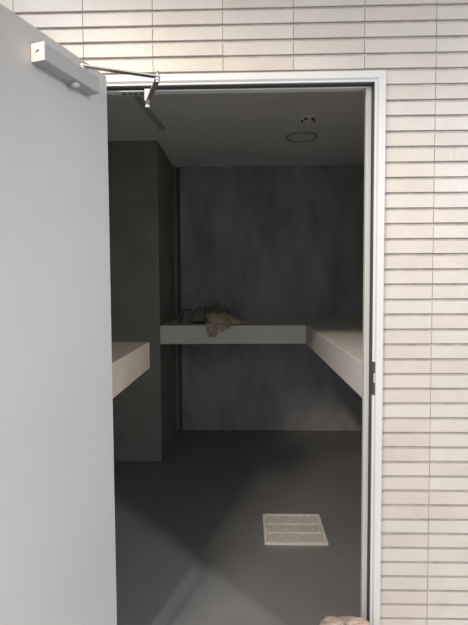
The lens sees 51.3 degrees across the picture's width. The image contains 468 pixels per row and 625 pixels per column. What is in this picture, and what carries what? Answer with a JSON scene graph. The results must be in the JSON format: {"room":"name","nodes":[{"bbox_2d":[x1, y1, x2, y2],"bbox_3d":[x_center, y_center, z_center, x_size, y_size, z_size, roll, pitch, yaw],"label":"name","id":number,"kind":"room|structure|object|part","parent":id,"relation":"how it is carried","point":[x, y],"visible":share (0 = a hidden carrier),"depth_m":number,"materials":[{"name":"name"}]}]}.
{"room":"building exterior","nodes":[
{"label":"building exterior","id":0,"kind":"room"},
{"bbox_2d":[108,140,176,460],"bbox_3d":[-0.980,-0.095,4.435,0.764,2.626,0.873,0,3,2],"label":"wall","id":1,"kind":"structure","parent":0,"point":[140,173],"depth_m":4.00,"materials":[{"name":"paint"}]},
{"bbox_2d":[0,0,467,624],"bbox_3d":[-0.157,-0.642,1.725,6.400,4.000,0.096,0,3,2],"label":"wall","id":2,"kind":"structure","parent":0,"point":[421,46],"depth_m":1.67,"materials":[{"name":"tile"}]},
{"bbox_2d":[0,3,116,624],"bbox_3d":[-0.571,0.316,1.243,0.124,2.118,0.962,0,3,15],"label":"door","id":3,"kind":"structure","parent":2,"relation":"in","point":[58,551],"depth_m":1.35,"materials":[{"name":"grey paint"}]},
{"bbox_2d":[31,41,160,107],"bbox_3d":[-0.344,-0.702,1.471,0.237,0.110,0.516,1,3,15],"label":"door closer","id":4,"kind":"object","parent":3,"relation":"attached to","point":[43,55],"depth_m":1.38,"materials":[{"name":"silver metal"}]},
{"bbox_3d":[-0.337,-0.715,1.445,0.235,0.017,0.020,-1,3,-13],"label":"arm","id":5,"kind":"part","parent":4,"relation":"part of","materials":[{"name":"metal"}]},
{"bbox_2d":[105,70,385,624],"bbox_3d":[0.001,0.270,1.749,1.036,2.173,0.087,0,3,2],"label":"trim","id":6,"kind":"structure","parent":2,"relation":"attached to","point":[373,82],"depth_m":1.68,"materials":[{"name":"white metal"}]},
{"bbox_3d":[0.487,0.228,1.702,0.014,0.116,0.018,0,3,2],"label":"strike plate","id":7,"kind":"part","parent":6,"relation":"part of","materials":[{"name":"grey metal"}]},
{"bbox_2d":[107,91,364,166],"bbox_3d":[-0.028,-1.430,3.301,2.940,0.150,3.143,0,3,2],"label":"ceiling","id":8,"kind":"structure","parent":0,"point":[217,129],"depth_m":3.60,"materials":[{"name":"paint"}]},
{"bbox_2d":[133,96,165,132],"bbox_3d":[-0.560,-1.337,3.307,0.045,0.030,0.679,0,3,6],"label":"light fixture","id":9,"kind":"object","parent":8,"relation":"attached to","point":[139,99],"visible":0.83,"depth_m":3.27,"materials":[{"name":"grey plastic"}]},
{"bbox_2d":[286,131,316,141],"bbox_3d":[0.530,-1.379,3.829,0.248,0.014,0.248,0,3,2],"label":"disc","id":10,"kind":"object","parent":8,"relation":"attached to","point":[300,136],"visible":1,"depth_m":3.81,"materials":[{"name":"grey"}]},
{"bbox_3d":[0.530,-1.379,3.829,0.208,0.006,0.208,0,3,2],"label":"lid","id":11,"kind":"part","parent":10,"relation":"part of","materials":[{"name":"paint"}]},
{"bbox_2d":[300,114,316,124],"bbox_3d":[0.519,-1.338,3.396,0.120,0.049,0.120,0,3,2],"label":"smoke detector","id":12,"kind":"object","parent":8,"relation":"attached to","point":[307,119],"visible":1,"depth_m":3.36,"materials":[{"name":"paint"}]},
{"bbox_2d":[114,430,361,624],"bbox_3d":[-0.014,1.330,3.394,2.940,0.120,3.253,0,3,2],"label":"floor","id":13,"kind":"structure","parent":0,"point":[191,549],"depth_m":2.90,"materials":[{"name":"grey concrete"}]},
{"bbox_2d":[263,514,327,545],"bbox_3d":[0.354,1.288,2.901,0.356,0.014,0.352,0,3,2],"label":"floor drain","id":14,"kind":"object","parent":13,"relation":"on","point":[279,529],"visible":1,"depth_m":2.88,"materials":[{"name":"grey metal"}]},
{"bbox_2d":[176,165,363,430],"bbox_3d":[0.021,-0.126,4.904,2.740,2.626,0.120,0,3,2],"label":"wall","id":15,"kind":"structure","parent":0,"point":[257,241],"depth_m":4.82,"materials":[{"name":"paint"}]},
{"bbox_2d":[173,167,178,429],"bbox_3d":[-0.577,-0.120,4.854,0.020,2.626,0.012,0,3,2],"label":"trim","id":16,"kind":"structure","parent":15,"relation":"attached to","point":[174,168],"depth_m":4.84,"materials":[{"name":"grey"}]},
{"bbox_2d":[176,167,182,429],"bbox_3d":[-0.545,-0.122,4.891,0.037,2.626,0.038,0,3,2],"label":"trim","id":17,"kind":"structure","parent":15,"relation":"attached to","point":[177,168],"depth_m":4.86,"materials":[{"name":"grey"}]},
{"bbox_2d":[160,318,305,343],"bbox_3d":[0.001,0.158,4.423,1.195,0.152,0.873,0,3,2],"label":"concrete bench","id":18,"kind":"object","parent":15,"relation":"attached to","point":[256,330],"visible":0.97,"depth_m":3.99,"materials":[{"name":"grey concrete"}]},
{"bbox_2d":[178,302,228,322],"bbox_3d":[-0.260,-0.002,4.340,0.462,0.173,0.262,0,3,2],"label":"crumpled cloth","id":19,"kind":"object","parent":18,"relation":"on","point":[199,315],"visible":0.8,"depth_m":4.27,"materials":[{"name":"black fabric"}]},
{"bbox_2d":[205,312,246,336],"bbox_3d":[-0.059,0.095,4.050,0.354,0.202,0.287,0,3,2],"label":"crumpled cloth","id":20,"kind":"object","parent":18,"relation":"on","point":[216,322],"visible":1,"depth_m":3.96,"materials":[{"name":"brown fabric"}]},
{"bbox_3d":[-0.049,1.624,-2.070,12.000,0.120,7.690,0,3,2],"label":"ground","id":21,"kind":"structure","parent":0,"visible":0},
{"bbox_2d":[320,615,369,624],"bbox_3d":[0.382,1.208,1.675,0.193,0.300,0.115,0,3,2],"label":"sack","id":22,"kind":"object","parent":21,"relation":"on","point":[341,619],"visible":1,"depth_m":1.68,"materials":[{"name":"beige fabric"}]},
{"bbox_3d":[-1.449,-0.038,3.414,0.120,2.626,3.143,0,3,2],"label":"wall","id":23,"kind":"structure","parent":0,"visible":0},
{"bbox_2d":[112,342,149,397],"bbox_3d":[-0.960,0.275,2.344,0.914,0.152,1.000,0,3,2],"label":"concrete bench","id":24,"kind":"object","parent":23,"relation":"attached to","point":[130,360],"visible":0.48,"depth_m":2.40,"materials":[{"name":"grey concrete"}]},
{"bbox_3d":[1.410,-0.050,3.337,0.120,2.626,3.143,0,3,2],"label":"wall","id":25,"kind":"structure","parent":0,"visible":0},
{"bbox_2d":[295,318,362,396],"bbox_3d":[0.959,0.212,3.313,0.781,0.152,3.043,0,3,2],"label":"concrete bench","id":26,"kind":"object","parent":25,"relation":"attached to","point":[338,342],"visible":0.24,"depth_m":2.95,"materials":[{"name":"grey concrete"}]}
]}

